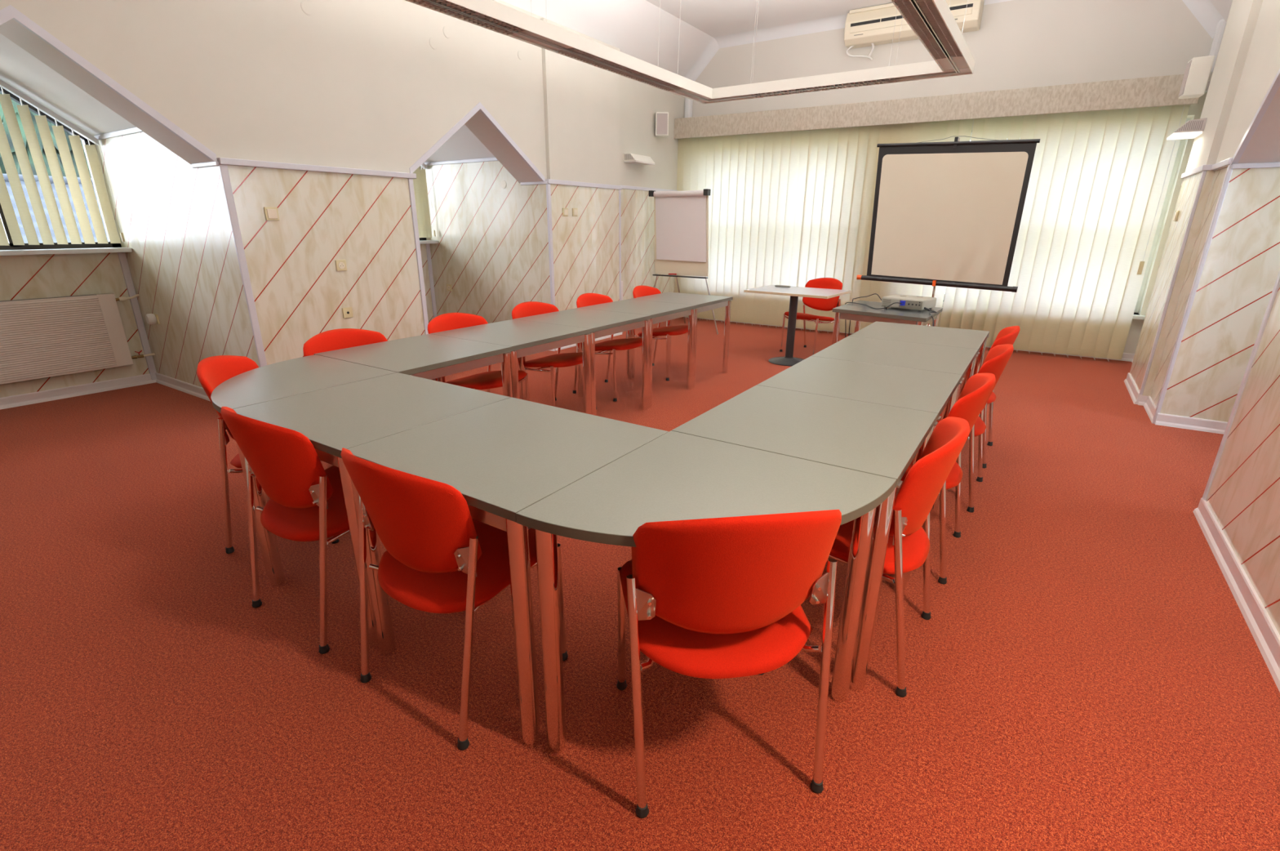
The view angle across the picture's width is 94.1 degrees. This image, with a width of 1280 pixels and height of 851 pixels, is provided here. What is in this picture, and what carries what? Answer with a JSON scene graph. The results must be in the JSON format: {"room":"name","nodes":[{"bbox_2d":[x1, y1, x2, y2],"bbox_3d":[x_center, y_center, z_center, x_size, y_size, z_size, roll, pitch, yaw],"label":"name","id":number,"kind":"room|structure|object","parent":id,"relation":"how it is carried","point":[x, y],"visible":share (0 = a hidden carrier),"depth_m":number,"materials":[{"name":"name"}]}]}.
{"room":"conference room","nodes":[
{"label":"conference room","id":0,"kind":"room"},
{"bbox_2d":[0,33,136,136],"bbox_3d":[-4.021,-2.412,4.003,1.850,0.664,0.805,12,22,31],"label":"ceiling","id":1,"kind":"structure","parent":0,"point":[19,68],"depth_m":4.24,"materials":[{"name":"white paint"}]},
{"bbox_2d":[0,252,149,397],"bbox_3d":[-4.949,-0.755,4.697,0.220,1.150,1.610,12,22,31],"label":"wall","id":2,"kind":"structure","parent":0,"point":[53,275],"depth_m":4.86,"materials":[{"name":"wood"}]},
{"bbox_2d":[0,86,121,249],"bbox_3d":[-4.908,-1.982,4.258,0.060,1.485,1.662,12,22,31],"label":"window","id":3,"kind":"structure","parent":2,"relation":"in","point":[85,141],"depth_m":4.70,"materials":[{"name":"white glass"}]},
{"bbox_2d":[0,79,124,245],"bbox_3d":[-4.743,-1.959,4.150,0.123,1.354,1.570,12,22,31],"label":"vertical blind","id":4,"kind":"object","parent":3,"relation":"attached to","point":[6,102],"visible":1,"depth_m":4.56,"materials":[{"name":"white fabric"}]},
{"bbox_2d":[0,247,132,255],"bbox_3d":[-4.784,-1.276,4.406,0.210,0.035,1.608,12,22,31],"label":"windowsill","id":5,"kind":"structure","parent":2,"relation":"attached to","point":[91,250],"depth_m":4.65,"materials":[{"name":"white plastic"}]},
{"bbox_2d":[0,293,155,384],"bbox_3d":[-4.753,-0.688,4.703,0.104,0.611,1.421,12,22,31],"label":"radiator","id":6,"kind":"object","parent":2,"relation":"attached to","point":[59,335],"visible":1,"depth_m":4.77,"materials":[{"name":"white metal"}]},
{"bbox_2d":[0,293,96,302],"bbox_3d":[-4.811,-0.934,4.484,0.042,0.004,1.120,12,22,31],"label":"grille","id":7,"kind":"object","parent":6,"relation":"attached to","point":[93,295],"depth_m":4.71,"materials":[{"name":"white metal"}]},
{"bbox_2d":[0,373,155,408],"bbox_3d":[-4.849,-0.229,4.804,0.026,0.085,1.610,12,22,31],"label":"baseboard","id":8,"kind":"structure","parent":2,"relation":"attached to","point":[28,398],"depth_m":4.97,"materials":[{"name":"wood"}]},
{"bbox_2d":[117,252,156,379],"bbox_3d":[-4.422,-0.936,5.255,0.021,1.140,0.050,12,22,31],"label":"trim","id":9,"kind":"structure","parent":2,"relation":"attached to","point":[122,257],"depth_m":5.23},
{"bbox_2d":[93,131,259,386],"bbox_3d":[-3.630,-1.233,4.698,2.225,2.070,0.100,12,22,31],"label":"wall","id":10,"kind":"structure","parent":0,"point":[173,216],"depth_m":4.53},
{"bbox_2d":[93,127,142,140],"bbox_3d":[-3.687,-2.160,4.356,1.650,0.035,0.016,12,22,31],"label":"trim","id":11,"kind":"structure","parent":10,"relation":"attached to","point":[134,130],"depth_m":4.52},
{"bbox_2d":[155,372,210,400],"bbox_3d":[-3.573,-0.256,4.906,2.040,0.085,0.026,12,22,31],"label":"baseboard","id":12,"kind":"structure","parent":10,"relation":"attached to","point":[185,387],"depth_m":5.14,"materials":[{"name":"wood"}]},
{"bbox_2d":[0,0,620,364],"bbox_3d":[-2.922,-1.631,3.937,0.455,3.320,9.030,12,22,31],"label":"wall","id":13,"kind":"structure","parent":0,"point":[358,84],"depth_m":4.52,"materials":[{"name":"beige paint"}]},
{"bbox_2d":[0,18,212,164],"bbox_3d":[-3.343,-1.820,3.219,0.340,0.630,1.610,12,22,31],"label":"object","id":14,"kind":"structure","parent":13,"relation":"attached to","point":[11,29],"depth_m":3.46,"materials":[{"name":"paint"}]},
{"bbox_2d":[0,4,217,161],"bbox_3d":[-3.188,-1.804,3.117,0.030,0.672,1.610,12,22,31],"label":"trim","id":15,"kind":"structure","parent":13,"relation":"attached to","point":[9,12],"depth_m":3.32,"materials":[{"name":"wood"}]},
{"bbox_2d":[218,164,266,367],"bbox_3d":[-2.712,-0.867,4.144,0.017,1.743,0.047,12,22,31],"label":"trim","id":16,"kind":"structure","parent":13,"relation":"attached to","point":[224,170],"depth_m":4.05,"materials":[{"name":"wood"}]},
{"bbox_2d":[263,206,279,220],"bbox_3d":[-2.567,-1.476,4.153,0.017,0.088,0.088,12,22,31],"label":"wall switch","id":17,"kind":"object","parent":13,"relation":"attached to","point":[271,213],"visible":1,"depth_m":4.14,"materials":[{"name":"beige plastic"}]},
{"bbox_2d":[300,0,314,15],"bbox_3d":[-2.306,-2.896,4.128,0.004,0.090,0.090,12,22,31],"label":"cap","id":18,"kind":"object","parent":13,"relation":"attached to","point":[307,7],"visible":1,"depth_m":4.13,"materials":[{"name":"beige paint"}]},
{"bbox_2d":[216,157,416,178],"bbox_3d":[-2.309,-1.904,4.430,0.045,0.040,1.490,12,22,31],"label":"trim","id":19,"kind":"structure","parent":13,"relation":"attached to","point":[224,161],"depth_m":4.29,"materials":[{"name":"wood"}]},
{"bbox_2d":[408,177,428,334],"bbox_3d":[-1.929,-1.244,5.266,0.017,1.743,0.042,12,22,31],"label":"trim","id":20,"kind":"structure","parent":13,"relation":"attached to","point":[410,180],"depth_m":5.17,"materials":[{"name":"wood"}]},
{"bbox_2d":[408,102,545,181],"bbox_3d":[-1.478,-2.644,5.562,0.030,0.670,1.670,12,22,31],"label":"trim","id":21,"kind":"structure","parent":13,"relation":"attached to","point":[479,106],"depth_m":5.45,"materials":[{"name":"wood"}]},
{"bbox_2d":[464,110,541,183],"bbox_3d":[-1.632,-2.660,5.665,0.340,0.627,1.670,12,22,31],"label":"ceiling","id":22,"kind":"structure","parent":13,"relation":"attached to","point":[478,124],"depth_m":5.98,"materials":[{"name":"paint"}]},
{"bbox_2d":[546,183,555,305],"bbox_3d":[-0.979,-1.715,6.599,0.032,1.790,0.041,12,22,31],"label":"trim","id":23,"kind":"structure","parent":13,"relation":"attached to","point":[548,185],"depth_m":6.49,"materials":[{"name":"wood"}]},
{"bbox_2d":[545,178,622,189],"bbox_3d":[-0.613,-2.758,6.824,0.050,0.045,1.340,12,22,31],"label":"trim","id":24,"kind":"structure","parent":13,"relation":"attached to","point":[549,180],"depth_m":6.73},
{"bbox_2d":[618,189,621,300],"bbox_3d":[-0.259,-2.060,7.630,0.023,1.790,0.035,12,22,31],"label":"trim","id":25,"kind":"structure","parent":13,"relation":"attached to","point":[620,190],"depth_m":7.52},
{"bbox_2d":[420,243,433,322],"bbox_3d":[-3.239,-1.577,7.149,0.220,1.150,1.670,12,22,31],"label":"wall","id":26,"kind":"structure","parent":0,"point":[423,246],"depth_m":7.65,"materials":[{"name":"wood"}]},
{"bbox_2d":[426,243,436,318],"bbox_3d":[-2.696,-1.766,7.731,0.021,1.140,0.050,12,22,31],"label":"trim","id":27,"kind":"structure","parent":26,"relation":"attached to","point":[428,246],"depth_m":7.68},
{"bbox_2d":[424,124,495,162],"bbox_3d":[-2.302,-3.285,6.450,1.850,0.684,0.835,12,22,31],"label":"ceiling","id":28,"kind":"structure","parent":0,"point":[464,144],"depth_m":6.63,"materials":[{"name":"white paint"}]},
{"bbox_2d":[419,160,551,323],"bbox_3d":[-1.903,-2.082,7.167,2.225,2.110,0.100,12,22,31],"label":"wall","id":29,"kind":"structure","parent":0,"point":[491,248],"depth_m":7.00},
{"bbox_2d":[423,157,497,165],"bbox_3d":[-1.960,-3.028,6.818,1.650,0.035,0.016,12,22,31],"label":"trim","id":30,"kind":"structure","parent":29,"relation":"attached to","point":[486,159],"depth_m":6.87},
{"bbox_2d":[501,0,712,76],"bbox_3d":[-2.259,-3.569,4.135,0.850,0.870,11.100,12,22,31],"label":"ceiling","id":31,"kind":"structure","parent":0,"point":[630,26],"depth_m":6.86,"materials":[{"name":"white paint"}]},
{"bbox_2d":[0,316,1279,850],"bbox_3d":[0.063,0.270,3.865,10.200,0.200,11.200,12,22,31],"label":"floor","id":32,"kind":"structure","parent":0,"point":[1086,672],"depth_m":1.90,"materials":[{"name":"red carpet"}]},
{"bbox_2d":[196,355,338,553],"bbox_3d":[-1.651,0.086,2.775,0.540,0.828,0.532,-4,19,-11],"label":"chair","id":33,"kind":"object","parent":32,"relation":"on","point":[213,371],"visible":0.33,"depth_m":2.59,"materials":[{"name":"plastic"}]},
{"bbox_2d":[220,406,349,653],"bbox_3d":[-1.154,0.280,2.212,0.532,0.828,0.540,12,22,31],"label":"chair","id":34,"kind":"object","parent":32,"relation":"on","point":[306,502],"visible":0.75,"depth_m":1.97,"materials":[{"name":"plastic"}]},
{"bbox_2d":[210,354,395,577],"bbox_3d":[-1.606,0.137,2.764,0.685,0.740,0.715,12,22,31],"label":"table","id":35,"kind":"object","parent":32,"relation":"on","point":[302,375],"visible":0.52,"depth_m":2.60,"materials":[{"name":"grey laminate"}]},
{"bbox_2d":[302,328,387,356],"bbox_3d":[-1.495,-0.097,3.318,0.540,0.828,0.532,12,22,31],"label":"chair","id":36,"kind":"object","parent":32,"relation":"on","point":[342,338],"visible":0.08,"depth_m":3.32,"materials":[{"name":"red fabric"}]},
{"bbox_2d":[233,372,511,648],"bbox_3d":[-1.014,0.266,2.394,0.738,0.740,0.714,12,22,31],"label":"square table","id":37,"kind":"object","parent":32,"relation":"on","point":[353,414],"visible":0.44,"depth_m":2.20,"materials":[{"name":"grey laminate"}]},
{"bbox_2d":[313,333,512,397],"bbox_3d":[-1.216,-0.058,3.346,0.722,0.740,0.732,12,22,31],"label":"square table","id":38,"kind":"object","parent":32,"relation":"on","point":[428,356],"visible":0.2,"depth_m":3.17,"materials":[{"name":"grey laminate"}]},
{"bbox_2d":[340,447,568,750],"bbox_3d":[-0.568,0.408,1.845,0.532,0.828,0.540,12,22,31],"label":"chair","id":39,"kind":"object","parent":32,"relation":"on","point":[437,557],"visible":0.89,"depth_m":1.62,"materials":[{"name":"red fabric"}]},
{"bbox_2d":[427,312,529,400],"bbox_3d":[-1.060,-0.306,3.942,0.540,0.828,0.532,12,22,31],"label":"chair","id":40,"kind":"object","parent":32,"relation":"on","point":[488,380],"visible":0.35,"depth_m":3.92,"materials":[{"name":"plastic"}]},
{"bbox_2d":[348,397,668,746],"bbox_3d":[-0.406,0.398,2.015,0.738,0.740,0.714,12,22,31],"label":"square table","id":41,"kind":"object","parent":32,"relation":"on","point":[505,456],"visible":0.66,"depth_m":1.77,"materials":[{"name":"laminate"}]},
{"bbox_2d":[429,319,591,414],"bbox_3d":[-0.816,-0.254,3.929,0.722,0.740,0.732,12,22,31],"label":"square table","id":42,"kind":"object","parent":32,"relation":"on","point":[525,337],"visible":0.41,"depth_m":3.76,"materials":[{"name":"laminate"}]},
{"bbox_2d":[511,301,596,409],"bbox_3d":[-0.655,-0.500,4.522,0.540,0.828,0.532,13,23,33],"label":"chair","id":43,"kind":"object","parent":32,"relation":"on","point":[526,308],"visible":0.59,"depth_m":4.43,"materials":[{"name":"plastic"}]},
{"bbox_2d":[513,307,651,415],"bbox_3d":[-0.416,-0.449,4.513,0.722,0.740,0.732,12,22,31],"label":"square table","id":44,"kind":"object","parent":32,"relation":"on","point":[602,322],"visible":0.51,"depth_m":4.39,"materials":[{"name":"laminate"}]},
{"bbox_2d":[572,293,642,401],"bbox_3d":[-0.249,-0.696,5.104,0.540,0.828,0.532,12,22,31],"label":"chair","id":45,"kind":"object","parent":32,"relation":"on","point":[586,299],"visible":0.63,"depth_m":5.04,"materials":[{"name":"plastic"}]},
{"bbox_2d":[579,298,696,408],"bbox_3d":[-0.017,-0.645,5.096,0.722,0.740,0.732,12,22,31],"label":"square table","id":46,"kind":"object","parent":32,"relation":"on","point":[660,312],"visible":0.57,"depth_m":4.98,"materials":[{"name":"laminate"}]},
{"bbox_2d":[632,285,688,380],"bbox_3d":[0.203,-0.912,5.751,0.540,0.828,0.532,12,22,30],"label":"chair","id":47,"kind":"object","parent":32,"relation":"on","point":[638,291],"visible":0.47,"depth_m":5.66,"materials":[{"name":"red fabric"}]},
{"bbox_2d":[630,292,733,387],"bbox_3d":[0.383,-0.840,5.679,0.722,0.740,0.732,12,22,31],"label":"square table","id":48,"kind":"object","parent":32,"relation":"on","point":[703,302],"visible":0.61,"depth_m":5.59,"materials":[{"name":"laminate"}]},
{"bbox_2d":[648,188,718,333],"bbox_3d":[0.617,-2.182,7.980,0.710,1.815,0.996,-10,21,-28],"label":"flip chart","id":49,"kind":"object","parent":32,"relation":"on","point":[681,217],"visible":0.91,"depth_m":7.82,"materials":[{"name":"white paper"}]},
{"bbox_2d":[652,274,707,278],"bbox_3d":[0.529,-1.991,7.954,0.815,0.014,0.060,12,22,31],"label":"tray","id":50,"kind":"object","parent":49,"relation":"on","point":[677,275],"depth_m":7.88,"materials":[{"name":"black plastic"}]},
{"bbox_2d":[515,430,896,753],"bbox_3d":[0.200,0.528,1.642,0.715,0.740,0.727,12,22,31],"label":"table","id":51,"kind":"object","parent":32,"relation":"on","point":[675,475],"visible":0.75,"depth_m":1.57,"materials":[{"name":"grey laminate"}]},
{"bbox_2d":[616,509,841,817],"bbox_3d":[0.207,0.496,1.601,0.532,0.828,0.540,-3,19,-8],"label":"chair","id":52,"kind":"object","parent":32,"relation":"on","point":[713,597],"visible":1,"depth_m":1.38,"materials":[{"name":"plastic"}]},
{"bbox_2d":[743,284,851,365],"bbox_3d":[1.656,-1.075,6.392,0.919,0.740,0.709,14,23,34],"label":"pedestal table","id":53,"kind":"object","parent":32,"relation":"on","point":[794,292],"visible":0.94,"depth_m":6.23,"materials":[{"name":"laminate"}]},
{"bbox_2d":[671,384,937,691],"bbox_3d":[0.601,0.336,2.217,0.728,0.740,0.720,12,22,31],"label":"square table","id":54,"kind":"object","parent":32,"relation":"on","point":[873,438],"visible":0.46,"depth_m":1.97,"materials":[{"name":"grey laminate"}]},
{"bbox_2d":[779,277,842,355],"bbox_3d":[1.944,-1.229,6.714,0.540,0.828,0.532,-13,23,-34],"label":"chair","id":55,"kind":"object","parent":32,"relation":"on","point":[826,304],"visible":0.82,"depth_m":6.73,"materials":[{"name":"red fabric"}]},
{"bbox_2d":[757,355,962,582],"bbox_3d":[0.999,0.144,2.787,0.728,0.740,0.720,12,22,31],"label":"square table","id":56,"kind":"object","parent":32,"relation":"on","point":[931,391],"visible":0.31,"depth_m":2.62,"materials":[{"name":"laminate"}]},
{"bbox_2d":[831,300,942,344],"bbox_3d":[2.123,-0.664,5.220,0.774,0.720,0.865,12,22,31],"label":"table","id":57,"kind":"object","parent":32,"relation":"on","point":[859,313],"visible":0.45,"depth_m":4.96,"materials":[{"name":"grey laminate"}]},
{"bbox_2d":[880,293,936,311],"bbox_3d":[2.289,-1.044,5.067,0.350,0.100,0.328,18,25,41],"label":"projector","id":58,"kind":"object","parent":57,"relation":"on","point":[912,302],"visible":1,"depth_m":4.97,"materials":[{"name":"grey plastic"}]},
{"bbox_2d":[811,335,977,515],"bbox_3d":[1.397,-0.047,3.357,0.728,0.740,0.720,12,22,31],"label":"square table","id":59,"kind":"object","parent":32,"relation":"on","point":[942,358],"visible":0.39,"depth_m":3.20,"materials":[{"name":"laminate"}]},
{"bbox_2d":[828,416,969,697],"bbox_3d":[0.765,0.349,2.043,0.540,0.828,0.532,12,22,31],"label":"chair","id":60,"kind":"object","parent":32,"relation":"on","point":[908,548],"visible":0.53,"depth_m":1.80,"materials":[{"name":"red fabric"}]},
{"bbox_2d":[848,320,989,375],"bbox_3d":[1.794,-0.238,3.928,0.728,0.740,0.720,12,22,31],"label":"square table","id":61,"kind":"object","parent":32,"relation":"on","point":[939,335],"visible":0.32,"depth_m":3.79,"materials":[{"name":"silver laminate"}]},
{"bbox_2d":[856,135,1039,325],"bbox_3d":[3.037,-1.723,6.052,1.484,2.189,0.644,12,22,31],"label":"projection screen","id":62,"kind":"object","parent":32,"relation":"on","point":[948,213],"visible":0.88,"depth_m":5.78,"materials":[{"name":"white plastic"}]},
{"bbox_2d":[900,373,995,584],"bbox_3d":[1.194,0.152,2.630,0.540,0.828,0.532,12,22,31],"label":"chair","id":63,"kind":"object","parent":32,"relation":"on","point":[976,390],"visible":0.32,"depth_m":2.40,"materials":[{"name":"red fabric"}]},
{"bbox_2d":[937,343,1013,512],"bbox_3d":[1.650,-0.053,3.243,0.540,0.828,0.532,12,22,31],"label":"chair","id":64,"kind":"object","parent":32,"relation":"on","point":[996,360],"visible":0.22,"depth_m":3.03,"materials":[{"name":"plastic"}]},
{"bbox_2d":[982,325,1020,467],"bbox_3d":[2.040,-0.241,3.803,0.540,0.828,0.532,12,22,31],"label":"chair","id":65,"kind":"object","parent":32,"relation":"on","point":[1008,335],"visible":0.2,"depth_m":3.60,"materials":[{"name":"red fabric"}]},
{"bbox_2d":[620,75,684,299],"bbox_3d":[0.043,-3.085,8.306,0.320,3.300,1.920,12,22,31],"label":"wall","id":66,"kind":"structure","parent":0,"point":[640,101],"depth_m":7.98,"materials":[{"name":"beige paint"}]},
{"bbox_2d":[623,152,654,164],"bbox_3d":[-0.004,-3.416,7.632,0.184,0.111,0.462,12,22,31],"label":"wall lamp","id":67,"kind":"object","parent":66,"relation":"attached to","point":[628,157],"visible":1,"depth_m":7.52,"materials":[{"name":"white plastic"}]},
{"bbox_2d":[655,111,668,137],"bbox_3d":[0.289,-3.999,7.922,0.170,0.280,0.176,0,19,-2],"label":"wall speaker","id":68,"kind":"object","parent":66,"relation":"attached to","point":[661,117],"visible":1,"depth_m":7.84,"materials":[{"name":"white plastic"}]},
{"bbox_2d":[657,113,667,133],"bbox_3d":[0.292,-3.972,7.841,0.140,0.250,0.006,0,19,-2],"label":"grille","id":69,"kind":"object","parent":68,"relation":"attached to","point":[662,118],"depth_m":7.84,"materials":[{"name":"plastic"}]},
{"bbox_2d":[645,0,892,37],"bbox_3d":[0.070,-3.417,2.561,4.730,0.120,11.100,12,22,31],"label":"ceiling","id":70,"kind":"structure","parent":0,"point":[714,18],"depth_m":6.96,"materials":[{"name":"white paint"}]},
{"bbox_2d":[405,0,974,103],"bbox_3d":[-0.069,-2.707,2.598,2.328,1.250,6.030,12,22,31],"label":"pendant light frame","id":71,"kind":"object","parent":70,"relation":"hanging from","point":[933,22],"visible":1,"depth_m":4.18,"materials":[{"name":"white metal"}]},
{"bbox_2d":[692,0,1213,353],"bbox_3d":[3.070,-3.158,7.484,6.400,4.000,0.300,12,22,31],"label":"wall","id":72,"kind":"structure","parent":0,"point":[1017,43],"depth_m":6.33,"materials":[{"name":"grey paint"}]},
{"bbox_2d":[684,37,719,80],"bbox_3d":[0.787,-4.921,8.227,0.677,0.664,0.110,12,22,31],"label":"trim","id":73,"kind":"structure","parent":72,"relation":"attached to","point":[713,46],"depth_m":8.17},
{"bbox_2d":[714,0,1011,48],"bbox_3d":[2.979,-4.706,6.769,4.730,0.110,0.110,12,22,31],"label":"trim","id":74,"kind":"structure","parent":72,"relation":"attached to","point":[836,22],"depth_m":7.50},
{"bbox_2d":[685,316,1134,361],"bbox_3d":[3.019,-1.250,7.953,5.680,0.085,0.026,12,22,31],"label":"baseboard","id":75,"kind":"structure","parent":72,"relation":"attached to","point":[1129,357],"depth_m":6.78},
{"bbox_2d":[844,0,984,60],"bbox_3d":[3.035,-4.470,6.701,1.400,0.503,0.258,12,22,31],"label":"air conditioner","id":76,"kind":"object","parent":72,"relation":"attached to","point":[873,25],"visible":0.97,"depth_m":6.74,"materials":[{"name":"white plastic"}]},
{"bbox_2d":[674,104,1190,361],"bbox_3d":[2.832,-2.413,7.400,5.563,2.600,0.102,12,22,31],"label":"vertical blind","id":77,"kind":"object","parent":72,"relation":"attached to","point":[794,208],"visible":0.54,"depth_m":6.84,"materials":[{"name":"white fabric"}]},
{"bbox_2d":[674,74,1199,138],"bbox_3d":[2.853,-3.673,7.052,5.700,0.310,0.350,12,22,31],"label":"valance","id":78,"kind":"object","parent":72,"relation":"in","point":[1158,91],"depth_m":6.49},
{"bbox_2d":[943,117,1191,312],"bbox_3d":[4.471,-2.372,6.872,2.420,1.920,0.060,12,22,31],"label":"window","id":79,"kind":"structure","parent":72,"relation":"in","point":[1182,140],"depth_m":6.24,"materials":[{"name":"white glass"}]},
{"bbox_2d":[1182,0,1226,38],"bbox_3d":[5.132,-3.962,5.517,0.604,0.691,0.110,12,22,31],"label":"trim","id":80,"kind":"structure","parent":72,"relation":"attached to","point":[1204,11],"depth_m":5.54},
{"bbox_2d":[1142,170,1215,395],"bbox_3d":[4.161,-1.054,4.615,0.050,1.710,0.014,12,22,31],"label":"wall","id":81,"kind":"structure","parent":0,"point":[1209,176],"depth_m":4.59,"materials":[{"name":"wood"}]},
{"bbox_2d":[1129,0,1262,391],"bbox_3d":[4.555,-1.823,4.664,0.400,3.300,0.910,12,22,31],"label":"wall","id":82,"kind":"structure","parent":0,"point":[1243,15],"depth_m":4.62,"materials":[{"name":"beige paint"}]},
{"bbox_2d":[1124,372,1140,404],"bbox_3d":[4.366,-0.338,5.287,0.026,0.085,0.920,12,22,31],"label":"baseboard","id":83,"kind":"structure","parent":82,"relation":"attached to","point":[1134,393],"depth_m":5.21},
{"bbox_2d":[1139,170,1206,394],"bbox_3d":[4.138,-1.063,4.641,0.020,1.710,0.030,12,22,31],"label":"trim","id":84,"kind":"structure","parent":82,"relation":"attached to","point":[1203,174],"depth_m":4.61,"materials":[{"name":"wood"}]},
{"bbox_2d":[1166,117,1207,139],"bbox_3d":[4.460,-2.419,4.865,0.184,0.111,0.362,12,22,31],"label":"wall lamp","id":85,"kind":"object","parent":82,"relation":"attached to","point":[1193,128],"visible":1,"depth_m":4.73,"materials":[{"name":"white metal"}]},
{"bbox_2d":[1166,131,1202,139],"bbox_3d":[4.459,-2.375,4.881,0.176,0.016,0.353,12,22,31],"label":"diffuser","id":86,"kind":"object","parent":85,"relation":"attached to","point":[1175,135],"depth_m":4.80,"materials":[{"name":"beige"}]},
{"bbox_2d":[1177,120,1203,130],"bbox_3d":[4.461,-2.424,4.863,0.142,0.066,0.362,12,22,31],"label":"grille","id":87,"kind":"object","parent":85,"relation":"attached to","point":[1191,125],"depth_m":4.71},
{"bbox_2d":[1180,164,1213,178],"bbox_3d":[4.400,-2.002,4.707,0.068,0.040,0.938,12,22,31],"label":"trim","id":88,"kind":"structure","parent":82,"relation":"attached to","point":[1204,167],"depth_m":4.53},
{"bbox_2d":[1150,166,1279,422],"bbox_3d":[4.979,-0.875,3.744,2.290,2.100,0.580,12,22,31],"label":"wall","id":89,"kind":"structure","parent":0,"point":[1241,269],"depth_m":4.09,"materials":[{"name":"wood"}]},
{"bbox_2d":[1143,395,1156,423],"bbox_3d":[4.007,-0.131,4.671,0.026,0.085,0.580,12,22,31],"label":"baseboard","id":90,"kind":"structure","parent":89,"relation":"attached to","point":[1149,406],"depth_m":4.69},
{"bbox_2d":[1155,413,1227,434],"bbox_3d":[4.677,0.132,3.909,2.000,0.085,0.026,12,22,31],"label":"baseboard","id":91,"kind":"structure","parent":89,"relation":"attached to","point":[1166,420],"depth_m":4.33,"materials":[{"name":"wood"}]},
{"bbox_2d":[1231,162,1279,168],"bbox_3d":[4.689,-1.506,3.357,2.000,0.030,0.019,12,22,31],"label":"trim","id":92,"kind":"structure","parent":89,"relation":"attached to","point":[1258,165],"depth_m":3.81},
{"bbox_2d":[1209,0,1232,22],"bbox_3d":[2.353,-2.540,1.262,0.750,0.920,11.100,12,22,31],"label":"ceiling","id":93,"kind":"structure","parent":0,"point":[1223,6],"depth_m":5.31,"materials":[{"name":"white paint"}]},
{"bbox_2d":[1205,0,1279,634],"bbox_3d":[1.904,-0.541,0.809,0.360,3.320,8.830,12,22,31],"label":"wall","id":94,"kind":"structure","parent":0,"point":[1243,497],"depth_m":2.63,"materials":[{"name":"wood"}]},
{"bbox_2d":[1152,164,1232,423],"bbox_3d":[3.866,-0.862,4.185,0.024,1.780,0.047,12,22,31],"label":"trim","id":95,"kind":"structure","parent":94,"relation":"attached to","point":[1228,172],"depth_m":4.14,"materials":[{"name":"wood"}]},
{"bbox_2d":[1192,497,1279,691],"bbox_3d":[1.086,1.267,0.500,0.026,0.085,6.480,12,22,31],"label":"baseboard","id":96,"kind":"structure","parent":94,"relation":"attached to","point":[1264,631],"depth_m":2.32,"materials":[{"name":"wood"}]},
{"bbox_2d":[1202,270,1279,500],"bbox_3d":[2.891,-0.434,2.751,0.038,1.720,0.043,12,22,31],"label":"trim","id":97,"kind":"structure","parent":94,"relation":"attached to","point":[1277,284],"depth_m":2.83,"materials":[{"name":"wood"}]},
{"bbox_2d":[1230,68,1279,164],"bbox_3d":[3.392,-1.792,3.083,0.030,0.715,1.770,12,22,31],"label":"trim","id":98,"kind":"structure","parent":94,"relation":"attached to","point":[1275,85],"depth_m":3.56,"materials":[{"name":"wood"}]},
{"bbox_2d":[1237,86,1279,163],"bbox_3d":[3.546,-1.741,2.993,0.340,0.672,1.770,12,22,31],"label":"wall","id":99,"kind":"structure","parent":94,"relation":"attached to","point":[1264,146],"depth_m":3.67,"materials":[{"name":"paint"}]},
{"bbox_3d":[5.254,-2.965,5.241,0.250,1.500,1.380,12,22,31],"label":"wall","id":100,"kind":"structure","parent":0,"visible":0},
{"bbox_2d":[1178,55,1214,98],"bbox_3d":[4.663,-2.904,4.973,0.176,0.280,0.170,11,21,28],"label":"wall speaker","id":101,"kind":"object","parent":100,"relation":"attached to","point":[1197,73],"visible":0.98,"depth_m":4.92,"materials":[{"name":"white plastic"}]},
{"bbox_2d":[1178,59,1191,96],"bbox_3d":[4.589,-2.918,5.014,0.006,0.250,0.140,11,21,28],"label":"grille","id":102,"kind":"object","parent":101,"relation":"attached to","point":[1187,77],"depth_m":4.97,"materials":[{"name":"plastic"}]},
{"bbox_2d":[1204,18,1226,93],"bbox_3d":[5.350,-3.438,5.547,0.080,0.600,0.100,12,22,31],"label":"trim","id":103,"kind":"structure","parent":100,"relation":"attached to","point":[1220,27],"depth_m":5.49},
{"bbox_3d":[-2.762,-3.064,5.790,1.850,0.684,0.835,12,22,31],"label":"ceiling","id":104,"kind":"structure","parent":0,"visible":0},
{"bbox_2d":[413,163,435,237],"bbox_3d":[-3.033,-2.809,6.591,0.123,1.414,1.630,12,22,31],"label":"vertical blind","id":105,"kind":"object","parent":104,"relation":"hanging from","point":[420,190],"visible":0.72,"depth_m":7.26,"materials":[{"name":"white fabric"}]},
{"label":"outside","id":106,"kind":"structure","parent":0,"visible":0},
{"bbox_3d":[-8.138,-1.795,19.768,90.000,0.200,100.000,12,22,31],"label":"ground","id":107,"kind":"structure","parent":106,"visible":0},
{"bbox_2d":[0,92,66,176],"bbox_3d":[-11.236,-3.609,11.501,2.796,8.512,2.729,13,23,34],"label":"conifer","id":108,"kind":"object","parent":107,"relation":"on","point":[14,103],"visible":0.05,"depth_m":10.71,"materials":[{"name":"green plant"}]},
{"bbox_2d":[47,120,91,177],"bbox_3d":[-13.240,-5.290,14.164,2.678,9.963,2.861,2,19,5],"label":"conifer","id":109,"kind":"object","parent":107,"relation":"on","point":[67,134],"visible":0.02,"depth_m":13.52,"materials":[{"name":"green plant"}]},
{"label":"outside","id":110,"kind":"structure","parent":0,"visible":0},
{"bbox_2d":[2,173,108,242],"bbox_3d":[-5.942,-2.428,7.592,2.680,1.390,4.500,12,22,31],"label":"roof","id":111,"kind":"structure","parent":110,"point":[5,175],"depth_m":7.06,"materials":[{"name":"grey tile"}]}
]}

